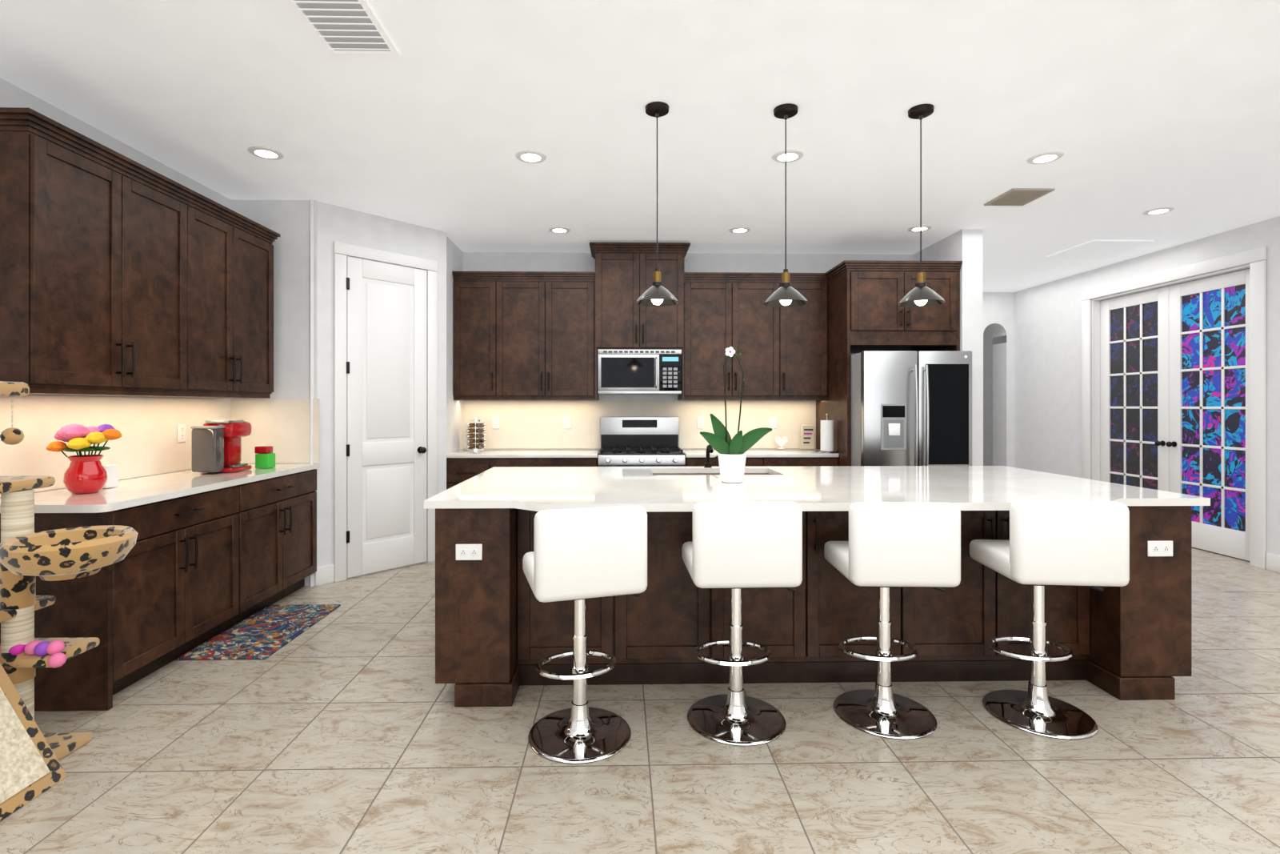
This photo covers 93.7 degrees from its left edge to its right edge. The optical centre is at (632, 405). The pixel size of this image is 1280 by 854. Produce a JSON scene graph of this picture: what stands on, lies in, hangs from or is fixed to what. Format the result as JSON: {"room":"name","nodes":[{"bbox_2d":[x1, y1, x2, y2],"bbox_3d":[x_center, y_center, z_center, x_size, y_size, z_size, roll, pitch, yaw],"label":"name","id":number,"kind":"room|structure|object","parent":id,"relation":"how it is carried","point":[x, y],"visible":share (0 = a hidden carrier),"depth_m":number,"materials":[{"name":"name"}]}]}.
{"room":"kitchen","nodes":[
{"label":"kitchen","id":0,"kind":"room"},
{"bbox_2d":[0,77,231,497],"bbox_3d":[-2.978,-0.095,0.923,0.124,2.880,7.370,0,0,-1],"label":"wall","id":1,"kind":"structure","parent":0,"point":[146,443],"depth_m":3.42,"materials":[{"name":"paint"}]},
{"bbox_2d":[0,120,198,395],"bbox_3d":[-2.767,-0.640,3.051,0.387,1.110,0.977,0,0,-1],"label":"upper cabinet","id":2,"kind":"object","parent":1,"relation":"attached to","point":[121,274],"depth_m":2.86,"materials":[{"name":"brown wood"}]},
{"bbox_2d":[177,424,185,442],"bbox_3d":[-2.974,0.180,3.958,0.009,0.118,0.072,0,0,-1],"label":"wall outlet","id":3,"kind":"object","parent":1,"relation":"attached to","point":[181,427],"depth_m":3.95,"materials":[{"name":"white plastic"}]},
{"bbox_2d":[198,203,277,395],"bbox_3d":[-2.785,-0.640,3.886,0.387,1.110,0.933,0,0,-1],"label":"upper cabinet","id":4,"kind":"object","parent":1,"relation":"attached to","point":[236,259],"depth_m":3.90,"materials":[{"name":"brown wood"}]},
{"bbox_2d":[230,199,319,585],"bbox_3d":[-2.668,-0.095,4.543,0.655,2.880,0.144,0,0,-1],"label":"wall","id":5,"kind":"structure","parent":0,"point":[278,420],"depth_m":4.48,"materials":[{"name":"paint"}]},
{"bbox_2d":[309,199,446,586],"bbox_3d":[-2.067,-0.095,4.924,0.120,2.880,1.126,0,0,42],"label":"wall","id":6,"kind":"structure","parent":0,"point":[338,223],"depth_m":4.58,"materials":[{"name":"paint"}]},
{"bbox_2d":[333,240,437,581],"bbox_3d":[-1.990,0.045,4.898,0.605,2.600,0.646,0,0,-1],"label":"pantry door","id":7,"kind":"structure","parent":6,"relation":"in","point":[379,412],"depth_m":4.86,"materials":[{"name":"white wood"}]},
{"bbox_2d":[446,236,463,453],"bbox_3d":[-1.749,-0.095,5.685,0.120,2.880,0.840,0,0,-1],"label":"wall","id":8,"kind":"structure","parent":0,"point":[454,257],"depth_m":5.59,"materials":[{"name":"paint"}]},
{"bbox_2d":[0,546,1279,853],"bbox_3d":[1.143,1.395,3.475,8.630,0.100,12.300,0,0,-1],"label":"floor","id":9,"kind":"structure","parent":0,"point":[346,726],"depth_m":2.24,"materials":[{"name":"tile"}]},
{"bbox_2d":[0,380,138,821],"bbox_3d":[-2.380,0.628,2.126,0.930,1.446,0.670,0,0,-1],"label":"cat tree","id":10,"kind":"object","parent":9,"relation":"on","point":[31,756],"visible":1,"depth_m":2.25,"materials":[{"name":"beige fabric"}]},
{"bbox_2d":[0,482,249,710],"bbox_3d":[-2.643,0.905,3.131,0.634,0.876,0.980,0,0,-1],"label":"base cabinet","id":11,"kind":"object","parent":9,"relation":"on","point":[187,573],"depth_m":2.89,"materials":[{"name":"brown wood"}]},
{"bbox_2d":[0,463,319,512],"bbox_3d":[-2.644,0.448,3.536,0.649,0.035,1.872,0,0,-1],"label":"countertop","id":12,"kind":"structure","parent":11,"relation":"on","point":[127,493],"depth_m":3.12,"materials":[{"name":"stone"}]},
{"bbox_2d":[46,423,121,493],"bbox_3d":[-2.701,0.257,2.962,0.283,0.341,0.208,0,0,-1],"label":"flower vase","id":13,"kind":"object","parent":12,"relation":"on","point":[85,474],"visible":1,"depth_m":2.92,"materials":[{"name":"red ceramic"}]},
{"bbox_2d":[102,464,118,487],"bbox_3d":[-2.756,0.369,3.143,0.060,0.118,0.080,0,0,-1],"label":"box","id":14,"kind":"object","parent":12,"relation":"on","point":[112,471],"visible":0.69,"depth_m":3.14,"materials":[{"name":"white plastic"}]},
{"bbox_2d":[190,420,251,471],"bbox_3d":[-2.662,0.261,3.893,0.220,0.335,0.305,0,0,-1],"label":"coffee maker","id":15,"kind":"object","parent":12,"relation":"on","point":[216,446],"visible":1,"depth_m":3.79,"materials":[{"name":"red plastic"}]},
{"bbox_2d":[254,445,275,467],"bbox_3d":[-2.547,0.354,4.153,0.100,0.148,0.090,0,0,-1],"label":"box","id":16,"kind":"object","parent":12,"relation":"on","point":[265,456],"visible":1,"depth_m":4.12,"materials":[{"name":"green plastic"}]},
{"bbox_2d":[176,604,340,659],"bbox_3d":[-2.191,1.339,3.605,0.470,0.009,0.860,0,0,-1],"label":"kitchen rug","id":17,"kind":"object","parent":9,"relation":"on","point":[265,633],"visible":1,"depth_m":3.52,"materials":[{"name":"multicoloured fabric"}]},
{"bbox_2d":[249,468,316,615],"bbox_3d":[-2.661,0.905,3.983,0.634,0.876,0.978,0,0,-1],"label":"base cabinet","id":18,"kind":"object","parent":9,"relation":"on","point":[283,509],"depth_m":4.01,"materials":[{"name":"brown wood"}]},
{"bbox_2d":[446,457,497,489],"bbox_3d":[-1.454,0.905,5.668,0.462,0.876,0.634,0,0,-1],"label":"base cabinet","id":19,"kind":"object","parent":9,"relation":"on","point":[459,470],"depth_m":5.35,"materials":[{"name":"brown wood"}]},
{"bbox_2d":[497,457,597,466],"bbox_3d":[-0.805,0.905,5.681,0.960,0.876,0.634,0,0,-1],"label":"base cabinet","id":20,"kind":"object","parent":9,"relation":"on","point":[502,462],"depth_m":5.37,"materials":[{"name":"brown wood"}]},
{"bbox_2d":[522,504,647,763],"bbox_3d":[-0.206,0.865,2.424,0.517,0.959,0.520,0,0,-1],"label":"bar stool","id":21,"kind":"object","parent":9,"relation":"on","point":[578,556],"visible":1,"depth_m":2.26,"materials":[{"name":"white leather"}]},
{"bbox_2d":[597,416,685,466],"bbox_3d":[0.074,0.728,5.658,0.785,1.235,0.705,0,0,-1],"label":"gas range","id":22,"kind":"object","parent":9,"relation":"on","point":[639,441],"visible":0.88,"depth_m":5.94,"materials":[{"name":"silver metal"}]},
{"bbox_2d":[684,457,771,466],"bbox_3d":[0.853,0.905,5.716,0.762,0.876,0.634,0,0,-1],"label":"base cabinet","id":23,"kind":"object","parent":9,"relation":"on","point":[690,462],"depth_m":5.40,"materials":[{"name":"brown wood"}]},
{"bbox_2d":[681,500,802,745],"bbox_3d":[0.459,0.862,2.554,0.466,0.964,0.467,0,0,-1],"label":"bar stool","id":24,"kind":"object","parent":9,"relation":"on","point":[735,548],"visible":1,"depth_m":2.33,"materials":[{"name":"white leather"}]},
{"bbox_2d":[771,456,838,466],"bbox_3d":[1.480,0.905,5.729,0.746,0.876,0.634,0,0,-1],"label":"base cabinet","id":25,"kind":"object","parent":9,"relation":"on","point":[783,462],"depth_m":5.41,"materials":[{"name":"brown wood"}]},
{"bbox_2d":[446,448,839,457],"bbox_3d":[0.084,0.448,5.695,3.538,0.035,0.644,0,0,-1],"label":"countertop","id":26,"kind":"structure","parent":25,"relation":"on","point":[689,453],"depth_m":5.42,"materials":[{"name":"stone"}]},
{"bbox_2d":[465,417,485,450],"bbox_3d":[-1.511,0.271,5.770,0.170,0.314,0.170,0,0,-1],"label":"spice rack","id":27,"kind":"object","parent":26,"relation":"on","point":[471,446],"visible":0.98,"depth_m":5.72,"materials":[{"name":"silver metal"}]},
{"bbox_2d":[774,436,787,448],"bbox_3d":[1.476,0.365,5.962,0.134,0.125,0.030,0,0,-1],"label":"decor","id":28,"kind":"object","parent":26,"relation":"on","point":[782,442],"visible":0.98,"depth_m":5.95,"materials":[{"name":"white ceramic"}]},
{"bbox_2d":[800,424,815,448],"bbox_3d":[1.736,0.310,5.945,0.130,0.238,0.044,0,0,-1],"label":"sign","id":29,"kind":"object","parent":26,"relation":"on","point":[808,432],"visible":0.98,"depth_m":5.94,"materials":[{"name":"beige wood"}]},
{"bbox_2d":[818,413,835,452],"bbox_3d":[1.780,0.249,5.498,0.150,0.357,0.150,0,0,-1],"label":"paper towel holder","id":30,"kind":"object","parent":26,"relation":"on","point":[826,435],"visible":1,"depth_m":5.45,"materials":[{"name":"white paper"}]},
{"bbox_2d":[435,508,1191,706],"bbox_3d":[0.828,0.900,3.422,3.459,0.890,1.422,0,0,-1],"label":"kitchen island","id":31,"kind":"object","parent":9,"relation":"on","point":[501,630],"depth_m":2.89,"materials":[{"name":"wood"}]},
{"bbox_2d":[481,465,1047,473],"bbox_3d":[0.826,0.438,3.906,3.555,0.035,0.515,0,0,-1],"label":"island countertop","id":32,"kind":"structure","parent":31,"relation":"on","point":[815,469],"depth_m":3.91,"materials":[{"name":"white stone"}]},
{"bbox_2d":[702,444,718,467],"bbox_3d":[0.540,0.339,4.037,0.097,0.163,0.191,0,0,-1],"label":"faucet","id":33,"kind":"object","parent":32,"relation":"on","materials":[{"name":"black metal"}]},
{"bbox_2d":[651,470,772,473],"bbox_3d":[0.519,0.552,3.852,0.821,0.217,0.440,0,0,-1],"label":"sink","id":34,"kind":"object","parent":32,"relation":"in","point":[652,471],"depth_m":4.06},
{"bbox_2d":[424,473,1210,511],"bbox_3d":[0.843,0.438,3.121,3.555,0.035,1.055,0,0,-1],"label":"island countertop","id":35,"kind":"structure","parent":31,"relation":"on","point":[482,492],"depth_m":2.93,"materials":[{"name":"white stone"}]},
{"bbox_2d":[700,346,771,482],"bbox_3d":[0.568,0.046,3.313,0.402,0.743,0.160,0,0,-1],"label":"orchid","id":36,"kind":"object","parent":35,"relation":"on","point":[732,454],"visible":1,"depth_m":3.30,"materials":[{"name":"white plant"}]},
{"bbox_2d":[816,260,962,465],"bbox_3d":[2.333,0.044,5.617,1.030,2.598,0.894,0,0,-1],"label":"cabinet","id":37,"kind":"object","parent":9,"relation":"on","point":[866,311],"visible":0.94,"depth_m":5.23,"materials":[{"name":"brown wood"}]},
{"bbox_2d":[824,501,960,739],"bbox_3d":[1.108,0.867,2.596,0.472,0.954,0.473,0,0,-1],"label":"bar stool","id":38,"kind":"object","parent":9,"relation":"on","point":[886,547],"visible":1,"depth_m":2.38,"materials":[{"name":"white leather"}]},
{"bbox_2d":[850,350,971,465],"bbox_3d":[2.346,0.445,5.458,0.910,1.800,1.165,0,0,-1],"label":"refrigerator","id":39,"kind":"object","parent":9,"relation":"on","point":[910,407],"visible":0.52,"depth_m":4.95,"materials":[{"name":"grey metal"}]},
{"bbox_2d":[969,500,1129,739],"bbox_3d":[1.774,0.865,2.591,0.481,0.959,0.481,0,0,-1],"label":"bar stool","id":40,"kind":"object","parent":9,"relation":"on","point":[1074,543],"visible":1,"depth_m":2.39,"materials":[{"name":"white leather"}]},
{"bbox_2d":[0,0,1279,291],"bbox_3d":[1.143,-1.585,3.475,8.630,0.100,12.300,0,0,-1],"label":"ceiling","id":41,"kind":"structure","parent":0,"point":[1133,110],"depth_m":3.15,"materials":[{"name":"paint"}]},
{"bbox_2d":[247,146,283,159],"bbox_3d":[-2.227,-1.531,3.644,0.191,0.008,0.191,0,0,-10],"label":"recessed light","id":42,"kind":"object","parent":41,"relation":"in","point":[262,152],"depth_m":3.63,"materials":[{"name":"white"}]},
{"bbox_2d":[284,0,399,56],"bbox_3d":[-1.159,-1.527,2.336,0.300,0.021,0.560,0,0,-1],"label":"ceiling vent","id":43,"kind":"object","parent":41,"relation":"in","point":[346,27],"visible":1,"depth_m":2.42,"materials":[{"name":"white metal"}]},
{"bbox_2d":[515,149,546,163],"bbox_3d":[-0.628,-1.531,3.698,0.191,0.008,0.191,0,0,-37],"label":"recessed light","id":44,"kind":"object","parent":41,"relation":"in","point":[526,156],"depth_m":3.69,"materials":[{"name":"white"}]},
{"bbox_2d":[548,226,570,233],"bbox_3d":[-0.640,-1.531,5.238,0.191,0.008,0.191,0,0,-25],"label":"recessed light","id":45,"kind":"object","parent":41,"relation":"in","point":[560,230],"depth_m":5.22,"materials":[{"name":"white"}]},
{"bbox_2d":[635,101,679,306],"bbox_3d":[0.125,-1.026,3.088,0.224,1.015,0.224,0,0,-1],"label":"pendant light","id":46,"kind":"object","parent":41,"relation":"hanging from","point":[657,294],"visible":1,"depth_m":3.07,"materials":[{"name":"smoked metal"},{"name":"brass"},{"name":"dark bronze"}]},
{"bbox_2d":[728,226,751,233],"bbox_3d":[0.935,-1.531,5.241,0.191,0.008,0.191,0,0,-25],"label":"recessed light","id":47,"kind":"object","parent":41,"relation":"in","point":[738,230],"depth_m":5.24,"materials":[{"name":"white"}]},
{"bbox_2d":[764,103,807,307],"bbox_3d":[0.792,-1.026,3.107,0.224,1.015,0.224,0,0,-1],"label":"pendant light","id":48,"kind":"object","parent":41,"relation":"hanging from","point":[786,294],"visible":1,"depth_m":3.09,"materials":[{"name":"smoked glass"},{"name":"brass"},{"name":"dark bronze"}]},
{"bbox_2d":[772,149,803,163],"bbox_3d":[0.953,-1.531,3.691,0.191,0.008,0.191,0,0,-10],"label":"recessed light","id":49,"kind":"object","parent":41,"relation":"in","point":[791,154],"depth_m":3.68,"materials":[{"name":"white"}]},
{"bbox_2d":[907,224,931,231],"bbox_3d":[2.482,-1.531,5.193,0.191,0.008,0.191,0,0,-40],"label":"recessed light","id":50,"kind":"object","parent":41,"relation":"in","point":[917,228],"depth_m":5.19,"materials":[{"name":"white"}]},
{"bbox_2d":[897,104,944,307],"bbox_3d":[1.493,-1.026,3.110,0.224,1.015,0.224,0,0,-1],"label":"pendant light","id":51,"kind":"object","parent":41,"relation":"hanging from","point":[921,294],"visible":1,"depth_m":3.09,"materials":[{"name":"smoked metal"},{"name":"brass"},{"name":"dark bronze"}]},
{"bbox_2d":[984,188,1055,206],"bbox_3d":[2.828,-1.527,4.405,0.300,0.017,0.340,0,0,-1],"label":"ceiling vent","id":52,"kind":"object","parent":41,"relation":"in","point":[1022,197],"visible":0.96,"depth_m":4.38,"materials":[{"name":"beige"}]},
{"bbox_2d":[1026,151,1063,164],"bbox_3d":[2.553,-1.531,3.714,0.191,0.008,0.191,0,0,-10],"label":"recessed light","id":53,"kind":"object","parent":41,"relation":"in","point":[1042,158],"depth_m":3.70,"materials":[{"name":"white"}]},
{"bbox_2d":[1046,240,1154,257],"bbox_3d":[4.543,-1.529,5.866,0.570,0.012,0.620,0,0,-1],"label":"attic hatch","id":54,"kind":"object","parent":41,"relation":"attached to","point":[1097,248],"visible":1,"depth_m":5.81,"materials":[{"name":"paint"}]},
{"bbox_2d":[1142,206,1174,215],"bbox_3d":[4.142,-1.531,4.728,0.191,0.008,0.191,0,0,-10],"label":"recessed light","id":55,"kind":"object","parent":41,"relation":"in","point":[1157,210],"depth_m":4.72,"materials":[{"name":"white"}]},
{"bbox_2d":[462,252,913,448],"bbox_3d":[0.573,-0.095,6.091,4.540,2.880,0.124,0,0,-1],"label":"wall","id":56,"kind":"structure","parent":0,"point":[531,424],"depth_m":6.02,"materials":[{"name":"paint"}]},
{"bbox_2d":[452,274,503,399],"bbox_3d":[-1.456,-0.640,5.803,0.462,1.110,0.364,0,0,-1],"label":"upper cabinet","id":57,"kind":"object","parent":56,"relation":"attached to","point":[478,302],"depth_m":5.63,"materials":[{"name":"brown wood"}]},
{"bbox_2d":[492,416,499,428],"bbox_3d":[-1.365,0.170,5.984,0.072,0.118,0.008,0,0,-1],"label":"wall outlet","id":58,"kind":"object","parent":56,"relation":"attached to","point":[495,425],"depth_m":5.98,"materials":[{"name":"white plastic"}]},
{"bbox_2d":[503,277,595,399],"bbox_3d":[-0.853,-0.640,5.815,0.988,1.110,0.364,0,0,-1],"label":"upper cabinet","id":59,"kind":"object","parent":56,"relation":"attached to","point":[524,335],"depth_m":5.64,"materials":[{"name":"brown wood"}]},
{"bbox_2d":[564,416,571,428],"bbox_3d":[-0.656,0.170,5.999,0.072,0.118,0.008,0,0,-1],"label":"wall outlet","id":60,"kind":"object","parent":56,"relation":"attached to","point":[567,420],"depth_m":6.00,"materials":[{"name":"white plastic"}]},
{"bbox_2d":[589,242,690,399],"bbox_3d":[0.061,-0.782,5.780,0.935,1.455,0.474,0,0,-1],"label":"upper cabinet","id":61,"kind":"object","parent":56,"relation":"attached to","point":[624,271],"visible":0.96,"depth_m":5.59,"materials":[{"name":"brown wood"}]},
{"bbox_2d":[597,348,681,394],"bbox_3d":[0.061,-0.318,5.778,0.781,0.415,0.458,0,0,-1],"label":"microwave","id":62,"kind":"object","parent":61,"relation":"attached to","point":[639,371],"visible":1,"depth_m":5.58,"materials":[{"name":"silver metal"}]},
{"bbox_2d":[697,416,704,427],"bbox_3d":[0.684,0.170,6.027,0.072,0.118,0.008,0,0,-1],"label":"wall outlet","id":63,"kind":"object","parent":56,"relation":"attached to","point":[701,420],"depth_m":6.02,"materials":[{"name":"white plastic"}]},
{"bbox_2d":[684,278,787,399],"bbox_3d":[0.965,-0.640,5.854,0.970,1.110,0.364,0,0,-1],"label":"upper cabinet","id":64,"kind":"object","parent":56,"relation":"attached to","point":[782,351],"depth_m":5.68,"materials":[{"name":"brown wood"}]},
{"bbox_2d":[769,416,776,427],"bbox_3d":[1.414,0.170,6.043,0.072,0.118,0.008,0,0,-1],"label":"wall outlet","id":65,"kind":"object","parent":56,"relation":"attached to","point":[773,420],"depth_m":6.04,"materials":[{"name":"white plastic"}]},
{"bbox_2d":[784,278,827,399],"bbox_3d":[1.588,-0.640,5.867,0.521,1.110,0.364,0,0,-1],"label":"upper cabinet","id":66,"kind":"object","parent":56,"relation":"attached to","point":[806,323],"depth_m":5.69,"materials":[{"name":"brown wood"}]},
{"bbox_2d":[913,228,982,465],"bbox_3d":[2.922,-0.095,6.638,0.180,2.880,2.850,0,0,-1],"label":"wall","id":67,"kind":"structure","parent":0,"point":[965,246],"depth_m":5.21,"materials":[{"name":"paint"}]},
{"bbox_2d":[982,292,1014,467],"bbox_3d":[4.068,-0.095,8.237,2.180,2.880,0.300,0,0,-1],"label":"wall","id":68,"kind":"structure","parent":0,"point":[998,314],"depth_m":8.11,"materials":[{"name":"paint"}]},
{"bbox_2d":[983,216,1279,555],"bbox_3d":[5.327,-0.095,3.562,0.140,2.880,12.300,0,0,-1],"label":"wall","id":69,"kind":"structure","parent":0,"point":[1047,377],"depth_m":7.12,"materials":[{"name":"paint"}]},
{"bbox_2d":[1081,246,1266,568],"bbox_3d":[5.260,0.015,5.924,0.159,2.660,1.961,0,0,-1],"label":"doors","id":70,"kind":"structure","parent":69,"relation":"in","point":[1178,386],"depth_m":5.71,"materials":[{"name":"white wood"}]},
{"bbox_2d":[1266,552,1279,571],"bbox_3d":[5.297,1.278,1.226,0.016,0.135,7.430,0,0,-1],"label":"baseboard","id":71,"kind":"structure","parent":69,"relation":"attached to","point":[1273,561],"depth_m":4.88,"materials":[{"name":"white wood"}]}
]}

